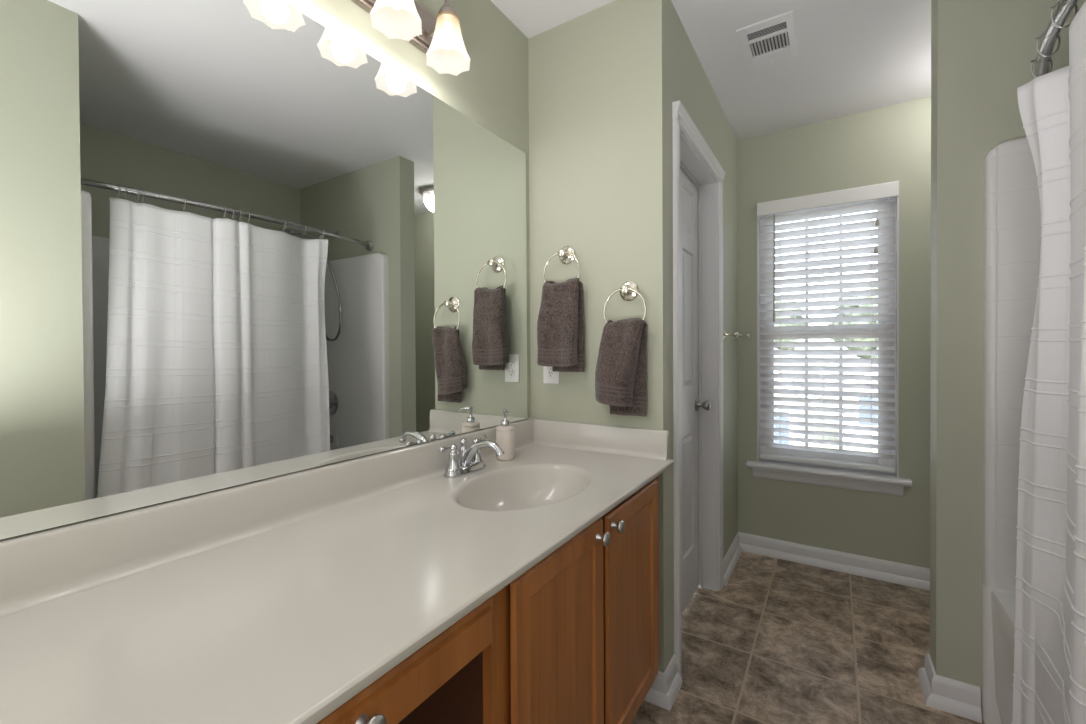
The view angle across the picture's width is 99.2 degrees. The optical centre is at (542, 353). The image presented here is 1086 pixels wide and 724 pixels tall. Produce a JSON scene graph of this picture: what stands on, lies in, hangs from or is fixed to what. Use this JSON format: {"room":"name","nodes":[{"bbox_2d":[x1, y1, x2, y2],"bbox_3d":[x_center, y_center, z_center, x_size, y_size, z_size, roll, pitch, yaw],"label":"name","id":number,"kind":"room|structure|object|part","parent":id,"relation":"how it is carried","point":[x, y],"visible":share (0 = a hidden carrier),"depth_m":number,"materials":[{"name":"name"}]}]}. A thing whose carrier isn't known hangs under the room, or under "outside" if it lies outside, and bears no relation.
{"room":"bathroom","nodes":[
{"label":"bathroom","id":0,"kind":"room"},
{"bbox_2d":[0,0,529,540],"bbox_3d":[-0.780,-0.021,0.810,0.120,2.440,2.540,0,1,32],"label":"wall","id":1,"kind":"structure","parent":0,"point":[494,93],"depth_m":1.57,"materials":[{"name":"green paint"}]},
{"bbox_2d":[0,0,526,539],"bbox_3d":[-0.634,-0.254,0.923,0.006,1.045,2.131,0,1,32],"label":"wall mirror","id":2,"kind":"object","parent":1,"relation":"attached to","point":[239,245],"visible":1,"depth_m":0.92,"materials":[{"name":"silver mirror"}]},
{"bbox_2d":[0,418,534,616],"bbox_3d":[-0.609,0.319,0.932,0.040,0.096,2.160,0,1,32],"label":"backsplash","id":3,"kind":"structure","parent":1,"relation":"attached to","point":[42,567],"depth_m":0.86,"materials":[{"name":"stone"}]},
{"bbox_2d":[351,0,470,75],"bbox_3d":[-0.437,-0.910,1.077,0.174,0.192,0.715,0,1,32],"label":"vanity light","id":4,"kind":"object","parent":1,"relation":"attached to","point":[440,38],"visible":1,"depth_m":1.26,"materials":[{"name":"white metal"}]},
{"bbox_3d":[-0.499,-0.947,1.115,0.030,0.118,0.715,0,1,32],"label":"plate","id":5,"kind":"part","parent":4,"relation":"part of","materials":[{"name":"brown metal"}]},
{"bbox_3d":[-0.363,-0.876,1.145,0.122,0.122,0.122,0,1,32],"label":"lamp shade","id":6,"kind":"part","parent":4,"relation":"part of","materials":[{"name":"white glass"}]},
{"bbox_3d":[-0.304,-0.956,1.321,0.099,0.082,0.010,0,1,32],"label":"arm","id":7,"kind":"part","parent":4,"relation":"part of","materials":[{"name":"brown metal"}]},
{"bbox_3d":[-0.266,-0.878,1.298,0.122,0.122,0.122,0,1,32],"label":"lamp shade","id":8,"kind":"part","parent":4,"relation":"part of","materials":[{"name":"white glass"}]},
{"bbox_2d":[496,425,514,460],"bbox_3d":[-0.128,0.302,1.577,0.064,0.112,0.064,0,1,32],"label":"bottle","id":9,"kind":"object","parent":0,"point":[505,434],"depth_m":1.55,"materials":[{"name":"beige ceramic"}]},
{"bbox_2d":[528,0,629,426],"bbox_3d":[0.107,-0.036,1.823,0.540,2.440,0.120,0,1,32],"label":"wall","id":10,"kind":"structure","parent":0,"point":[578,67],"depth_m":1.72,"materials":[{"name":"green paint"}]},
{"bbox_2d":[543,366,558,383],"bbox_3d":[0.031,0.059,1.797,0.070,0.115,0.008,0,1,32],"label":"wall outlet","id":11,"kind":"object","parent":10,"relation":"attached to","point":[549,377],"visible":0.51,"depth_m":1.80,"materials":[{"name":"white plastic"}]},
{"bbox_2d":[547,370,553,377],"bbox_3d":[0.030,0.078,1.795,0.033,0.033,0.003,0,1,32],"label":"receptacle","id":12,"kind":"object","parent":11,"relation":"attached to","point":[550,374],"depth_m":1.79,"materials":[{"name":"white plastic"}]},
{"bbox_2d":[537,278,584,371],"bbox_3d":[0.060,-0.105,1.711,0.174,0.345,0.081,0,1,32],"label":"hand towel","id":13,"kind":"object","parent":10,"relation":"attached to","point":[560,322],"visible":1,"depth_m":1.69,"materials":[{"name":"fabric"}]},
{"bbox_2d":[543,246,579,282],"bbox_3d":[0.078,-0.316,1.736,0.158,0.187,0.053,0,1,32],"label":"towel ring","id":14,"kind":"object","parent":10,"relation":"attached to","point":[566,255],"visible":0.87,"depth_m":1.74,"materials":[{"name":"silver metal"}]},
{"bbox_3d":[0.078,-0.375,1.735,0.070,0.070,0.052,0,1,32],"label":"wall plate","id":15,"kind":"part","parent":14,"relation":"part of","materials":[{"name":"silver metal"}]},
{"bbox_2d":[603,281,646,322],"bbox_3d":[0.289,-0.162,1.604,0.158,0.187,0.053,0,1,32],"label":"towel ring","id":16,"kind":"object","parent":10,"relation":"attached to","point":[628,290],"visible":0.88,"depth_m":1.61,"materials":[{"name":"silver metal"}]},
{"bbox_2d":[595,318,646,416],"bbox_3d":[0.258,0.046,1.583,0.185,0.336,0.087,0,1,32],"label":"hand towel","id":17,"kind":"object","parent":16,"relation":"hanging from","point":[620,372],"visible":1,"depth_m":1.57,"materials":[{"name":"fabric"}]},
{"bbox_3d":[0.289,-0.221,1.604,0.070,0.070,0.052,0,1,32],"label":"wall plate","id":18,"kind":"part","parent":16,"relation":"part of","materials":[{"name":"silver metal"}]},
{"bbox_2d":[628,0,737,672],"bbox_3d":[0.735,-0.043,2.200,0.120,2.440,1.427,0,1,32],"label":"wall","id":19,"kind":"structure","parent":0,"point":[664,67],"depth_m":1.61,"materials":[{"name":"green paint"}]},
{"bbox_2d":[672,100,724,675],"bbox_3d":[0.643,0.138,2.030,0.147,2.084,0.803,0,1,32],"label":"door frame","id":20,"kind":"structure","parent":19,"relation":"attached to","point":[691,163],"depth_m":2.29,"materials":[{"name":"white paint"}]},
{"bbox_2d":[680,167,710,612],"bbox_3d":[0.625,0.168,2.040,0.098,2.000,0.653,0,1,32],"label":"door","id":21,"kind":"structure","parent":20,"relation":"in","point":[690,404],"depth_m":2.19,"materials":[{"name":"white paint"}]},
{"bbox_3d":[0.787,0.251,2.268,0.068,0.066,0.066,0,1,32],"label":"knob","id":22,"kind":"part","parent":21,"relation":"part of","materials":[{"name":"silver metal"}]},
{"bbox_2d":[723,329,749,339],"bbox_3d":[1.064,-0.103,2.537,0.076,0.054,0.434,0,1,32],"label":"towel bar","id":23,"kind":"object","parent":19,"relation":"attached to","point":[737,335],"visible":0.94,"depth_m":2.38,"materials":[{"name":"silver metal"}]},
{"bbox_3d":[0.963,-0.101,2.377,0.076,0.054,0.054,0,1,32],"label":"post","id":24,"kind":"part","parent":23,"relation":"part of","materials":[{"name":"silver metal"}]},
{"bbox_2d":[491,0,930,140],"bbox_3d":[0.685,-1.299,0.738,2.676,0.100,4.247,0,1,32],"label":"ceiling","id":25,"kind":"structure","parent":0,"point":[854,56],"depth_m":1.94,"materials":[{"name":"white paint"}]},
{"bbox_2d":[736,10,797,69],"bbox_3d":[0.912,-1.253,1.870,0.195,0.015,0.296,0,1,32],"label":"ceiling vent","id":26,"kind":"object","parent":25,"relation":"in","point":[771,40],"visible":1,"depth_m":1.85,"materials":[{"name":"white plastic"}]},
{"bbox_2d":[631,551,983,723],"bbox_3d":[0.700,1.241,0.761,2.676,0.100,4.247,0,1,32],"label":"floor","id":27,"kind":"structure","parent":0,"point":[784,641],"depth_m":1.83,"materials":[{"name":"tile"}]},
{"bbox_2d":[398,475,659,723],"bbox_3d":[-0.052,0.783,1.267,0.572,0.812,0.870,0,1,32],"label":"base cabinet","id":28,"kind":"object","parent":27,"relation":"on","point":[576,640],"visible":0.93,"depth_m":1.00,"materials":[{"name":"brown wood"}]},
{"bbox_2d":[0,418,673,723],"bbox_3d":[-0.381,0.387,0.789,0.576,0.234,2.160,0,1,32],"label":"countertop","id":29,"kind":"structure","parent":28,"relation":"on","point":[281,599],"depth_m":0.73,"materials":[{"name":"stone"}]},
{"bbox_2d":[317,596,492,723],"bbox_3d":[-0.461,0.443,0.581,0.532,0.113,0.717,0,1,32],"label":"drawer","id":30,"kind":"object","parent":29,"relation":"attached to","point":[389,699],"visible":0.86,"depth_m":0.61,"materials":[{"name":"brown wood"}]},
{"bbox_3d":[-0.198,0.426,0.527,0.030,0.032,0.032,0,1,32],"label":"knob","id":31,"kind":"part","parent":30,"relation":"part of","materials":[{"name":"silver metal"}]},
{"bbox_2d":[439,435,504,477],"bbox_3d":[-0.226,0.308,1.385,0.178,0.104,0.189,-1,1,-24],"label":"sink faucet","id":32,"kind":"object","parent":29,"relation":"on","point":[467,461],"visible":1,"depth_m":1.37,"materials":[{"name":"silver metal"}]},
{"bbox_3d":[-0.281,0.278,1.347,0.018,0.020,0.056,0,1,32],"label":"lever","id":33,"kind":"part","parent":32,"relation":"part of","materials":[{"name":"silver metal"}]},
{"bbox_3d":[-0.264,0.304,1.369,0.045,0.073,0.045,0,1,32],"label":"handle","id":34,"kind":"part","parent":32,"relation":"part of","materials":[{"name":"silver metal"}]},
{"bbox_3d":[-0.242,0.299,1.416,0.042,0.082,0.042,0,1,32],"label":"lift knob","id":35,"kind":"part","parent":32,"relation":"part of","materials":[{"name":"silver metal"}]},
{"bbox_3d":[-0.210,0.303,1.456,0.045,0.073,0.045,0,1,32],"label":"handle","id":36,"kind":"part","parent":32,"relation":"part of","materials":[{"name":"silver metal"}]},
{"bbox_3d":[-0.198,0.274,1.479,0.018,0.025,0.056,0,1,32],"label":"lever","id":37,"kind":"part","parent":32,"relation":"part of","materials":[{"name":"silver metal"}]},
{"bbox_3d":[-0.180,0.297,1.377,0.159,0.083,0.032,0,1,32],"label":"spout","id":38,"kind":"part","parent":32,"relation":"part of","materials":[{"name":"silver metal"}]},
{"bbox_2d":[496,409,514,460],"bbox_3d":[-0.127,0.274,1.575,0.067,0.168,0.064,0,1,32],"label":"soap dispenser","id":39,"kind":"object","parent":29,"relation":"on","point":[505,433],"visible":0.98,"depth_m":1.55,"materials":[{"name":"beige ceramic"}]},
{"bbox_2d":[451,463,592,510],"bbox_3d":[-0.046,0.427,1.288,0.339,0.134,0.481,0,1,32],"label":"sink","id":40,"kind":"object","parent":29,"relation":"in","point":[507,486],"depth_m":1.42,"materials":[{"name":"ceramic"}]},
{"bbox_3d":[0.038,0.698,0.957,0.009,0.595,0.344,0,1,32],"label":"panel","id":41,"kind":"part","parent":28,"relation":"part of","materials":[{"name":"brown wood"}]},
{"bbox_3d":[0.045,0.698,0.952,0.012,0.615,0.364,0,1,32],"label":"door","id":42,"kind":"part","parent":28,"relation":"part of","materials":[{"name":"brown wood"}]},
{"bbox_3d":[0.139,0.699,1.145,0.019,0.643,0.870,0,1,32],"label":"frame","id":43,"kind":"part","parent":28,"relation":"part of","materials":[{"name":"brown wood"}]},
{"bbox_3d":[0.246,0.697,1.288,0.009,0.587,0.358,0,1,32],"label":"panel","id":44,"kind":"part","parent":28,"relation":"part of","materials":[{"name":"brown wood"}]},
{"bbox_3d":[0.138,0.423,1.060,0.030,0.032,0.032,0,1,32],"label":"knob","id":45,"kind":"part","parent":28,"relation":"part of","materials":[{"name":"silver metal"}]},
{"bbox_3d":[0.184,0.422,1.133,0.030,0.032,0.032,0,1,32],"label":"knob","id":46,"kind":"part","parent":28,"relation":"part of","materials":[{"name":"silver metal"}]},
{"bbox_3d":[0.254,0.697,1.283,0.012,0.607,0.378,0,1,32],"label":"door","id":47,"kind":"part","parent":28,"relation":"part of","materials":[{"name":"brown wood"}]},
{"bbox_2d":[982,138,1040,723],"bbox_3d":[1.447,0.270,0.601,1.000,1.834,1.476,0,1,32],"label":"shower surround","id":48,"kind":"object","parent":27,"relation":"on","point":[1011,202],"visible":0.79,"depth_m":1.43,"materials":[{"name":"white plastic"}]},
{"bbox_2d":[991,591,1015,723],"bbox_3d":[1.437,0.968,0.616,0.943,0.439,1.474,0,1,32],"label":"tub","id":49,"kind":"object","parent":48,"relation":"in","point":[1002,602],"depth_m":1.38,"materials":[{"name":"white"}]},
{"bbox_2d":[737,97,930,568],"bbox_3d":[2.011,-0.051,2.334,2.136,2.440,0.160,0,1,32],"label":"wall","id":50,"kind":"structure","parent":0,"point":[892,143],"depth_m":2.45,"materials":[{"name":"green paint"}]},
{"bbox_2d":[757,197,898,477],"bbox_3d":[1.577,-0.124,2.601,0.661,1.515,0.159,0,1,32],"label":"window","id":51,"kind":"structure","parent":50,"relation":"attached to","point":[763,449],"depth_m":2.57,"materials":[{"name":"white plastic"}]},
{"bbox_3d":[1.605,-0.479,2.646,0.591,0.745,0.035,0,1,32],"label":"sash","id":52,"kind":"part","parent":51,"relation":"part of","materials":[{"name":"white plastic"}]},
{"bbox_3d":[1.589,0.221,2.621,0.591,0.745,0.035,0,1,32],"label":"sash","id":53,"kind":"part","parent":51,"relation":"part of","materials":[{"name":"white plastic"}]},
{"bbox_2d":[757,181,898,471],"bbox_3d":[1.548,-0.132,2.554,0.655,1.489,0.085,0,1,32],"label":"window blind","id":54,"kind":"object","parent":50,"relation":"attached to","point":[889,189],"visible":1,"depth_m":2.55,"materials":[{"name":"white plastic"}]},
{"bbox_3d":[1.378,-0.118,2.680,0.002,1.425,0.054,0,1,32],"label":"ladder cord","id":55,"kind":"part","parent":54,"relation":"part of","materials":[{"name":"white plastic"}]},
{"bbox_3d":[1.560,0.601,2.575,0.639,0.022,0.052,0,1,32],"label":"rail","id":56,"kind":"part","parent":54,"relation":"part of","materials":[{"name":"white plastic"}]},
{"bbox_3d":[1.740,-0.118,2.452,0.002,1.425,0.054,0,1,32],"label":"ladder cord","id":57,"kind":"part","parent":54,"relation":"part of","materials":[{"name":"white fabric"}]},
{"bbox_2d":[746,459,911,495],"bbox_3d":[1.545,0.680,2.555,0.762,0.092,0.129,0,1,32],"label":"window sill","id":58,"kind":"structure","parent":50,"relation":"attached to","point":[876,482],"depth_m":2.51,"materials":[{"name":"white paint"}]},
{"bbox_2d":[738,532,929,590],"bbox_3d":[1.967,1.121,2.265,1.896,0.098,0.030,0,1,32],"label":"baseboard","id":59,"kind":"structure","parent":50,"relation":"attached to","point":[879,569],"depth_m":2.50,"materials":[{"name":"white paint"}]},
{"bbox_2d":[930,0,1085,712],"bbox_3d":[1.823,-0.040,1.304,1.114,2.440,0.120,0,1,32],"label":"wall partition","id":60,"kind":"structure","parent":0,"point":[982,51],"depth_m":1.51,"materials":[{"name":"green paint"}]},
{"bbox_2d":[644,534,981,722],"bbox_3d":[1.479,1.129,1.711,2.130,0.098,1.427,0,1,32],"label":"baseboard","id":61,"kind":"structure","parent":60,"relation":"attached to","point":[952,696],"depth_m":1.56,"materials":[{"name":"white paint"}]},
{"label":"outside","id":62,"kind":"structure","parent":0,"visible":0},
{"bbox_2d":[803,364,877,452],"bbox_3d":[38.081,3.501,62.339,120.000,0.200,134.000,0,1,32],"label":"ground","id":63,"kind":"structure","parent":62,"point":[818,372],"depth_m":26.04,"materials":[{"name":"white"}]},
{"bbox_2d":[774,300,804,349],"bbox_3d":[20.552,-1.007,42.895,8.297,9.392,5.270,-1,1,-43],"label":"tree","id":64,"kind":"object","parent":63,"relation":"on","point":[795,340],"visible":0.04,"depth_m":42.23,"materials":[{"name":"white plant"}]},
{"bbox_2d":[774,347,826,446],"bbox_3d":[5.421,0.914,17.838,9.300,6.180,8.660,0,1,32],"label":"house","id":65,"kind":"structure","parent":63,"relation":"on","point":[775,348],"depth_m":12.45,"materials":[{"name":"beige"}]},
{"bbox_3d":[6.327,2.149,12.525,0.600,1.200,0.030,0,1,32],"label":"pane","id":66,"kind":"part","parent":65,"relation":"part of","materials":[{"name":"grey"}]},
{"bbox_2d":[828,287,877,357],"bbox_3d":[26.539,-0.715,34.265,8.468,8.904,6.938,0,1,18],"label":"tree","id":67,"kind":"object","parent":63,"relation":"on","point":[849,306],"visible":0.02,"depth_m":34.79,"materials":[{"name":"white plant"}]},
{"bbox_2d":[830,364,877,443],"bbox_3d":[19.695,1.501,21.261,11.000,4.780,9.660,0,1,32],"label":"house","id":68,"kind":"structure","parent":63,"relation":"on","point":[862,365],"depth_m":19.83,"materials":[{"name":"beige"}]},
{"bbox_3d":[13.903,2.440,19.575,0.900,1.200,0.030,0,1,32],"label":"pane","id":69,"kind":"part","parent":68,"relation":"part of","materials":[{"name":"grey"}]},
{"bbox_3d":[0.644,-0.015,-0.679,1.234,2.440,1.538,0,1,32],"label":"wall","id":70,"kind":"structure","parent":0,"visible":0},
{"bbox_2d":[1035,0,1077,76],"bbox_3d":[1.096,-0.713,0.809,0.248,0.083,1.494,0,1,32],"label":"shower rod","id":71,"kind":"object","parent":70,"relation":"attached to","point":[1064,8],"visible":0.37,"depth_m":0.99,"materials":[{"name":"silver metal"}]},
{"bbox_2d":[1030,57,1052,77],"bbox_3d":[1.179,-0.680,1.094,0.038,0.060,0.007,0,1,32],"label":"curtain ring","id":72,"kind":"object","parent":71,"relation":"hanging from","point":[1051,60],"visible":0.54,"depth_m":1.10,"materials":[{"name":"grey metal"}]},
{"bbox_2d":[1036,32,1060,56],"bbox_3d":[1.099,-0.675,1.006,0.038,0.060,0.007,0,1,32],"label":"curtain ring","id":73,"kind":"object","parent":71,"relation":"hanging from","point":[1038,37],"visible":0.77,"depth_m":1.01,"materials":[{"name":"grey metal"}]},
{"bbox_2d":[1050,0,1077,27],"bbox_3d":[1.028,-0.672,0.913,0.038,0.060,0.007,0,1,32],"label":"curtain ring","id":74,"kind":"object","parent":71,"relation":"hanging from","point":[1052,7],"visible":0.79,"depth_m":0.92,"materials":[{"name":"grey metal"}]},
{"bbox_3d":[0.798,-0.686,0.318,0.038,0.060,0.007,0,1,32],"label":"curtain ring","id":75,"kind":"object","parent":71,"relation":"hanging from","visible":0},
{"bbox_2d":[1011,1,1085,723],"bbox_3d":[0.953,0.216,0.658,0.248,1.750,1.025,0,1,32],"label":"shower curtain","id":76,"kind":"object","parent":75,"relation":"hanging from","point":[1049,685],"visible":1,"depth_m":1.04,"materials":[{"name":"white fabric"}]}
]}

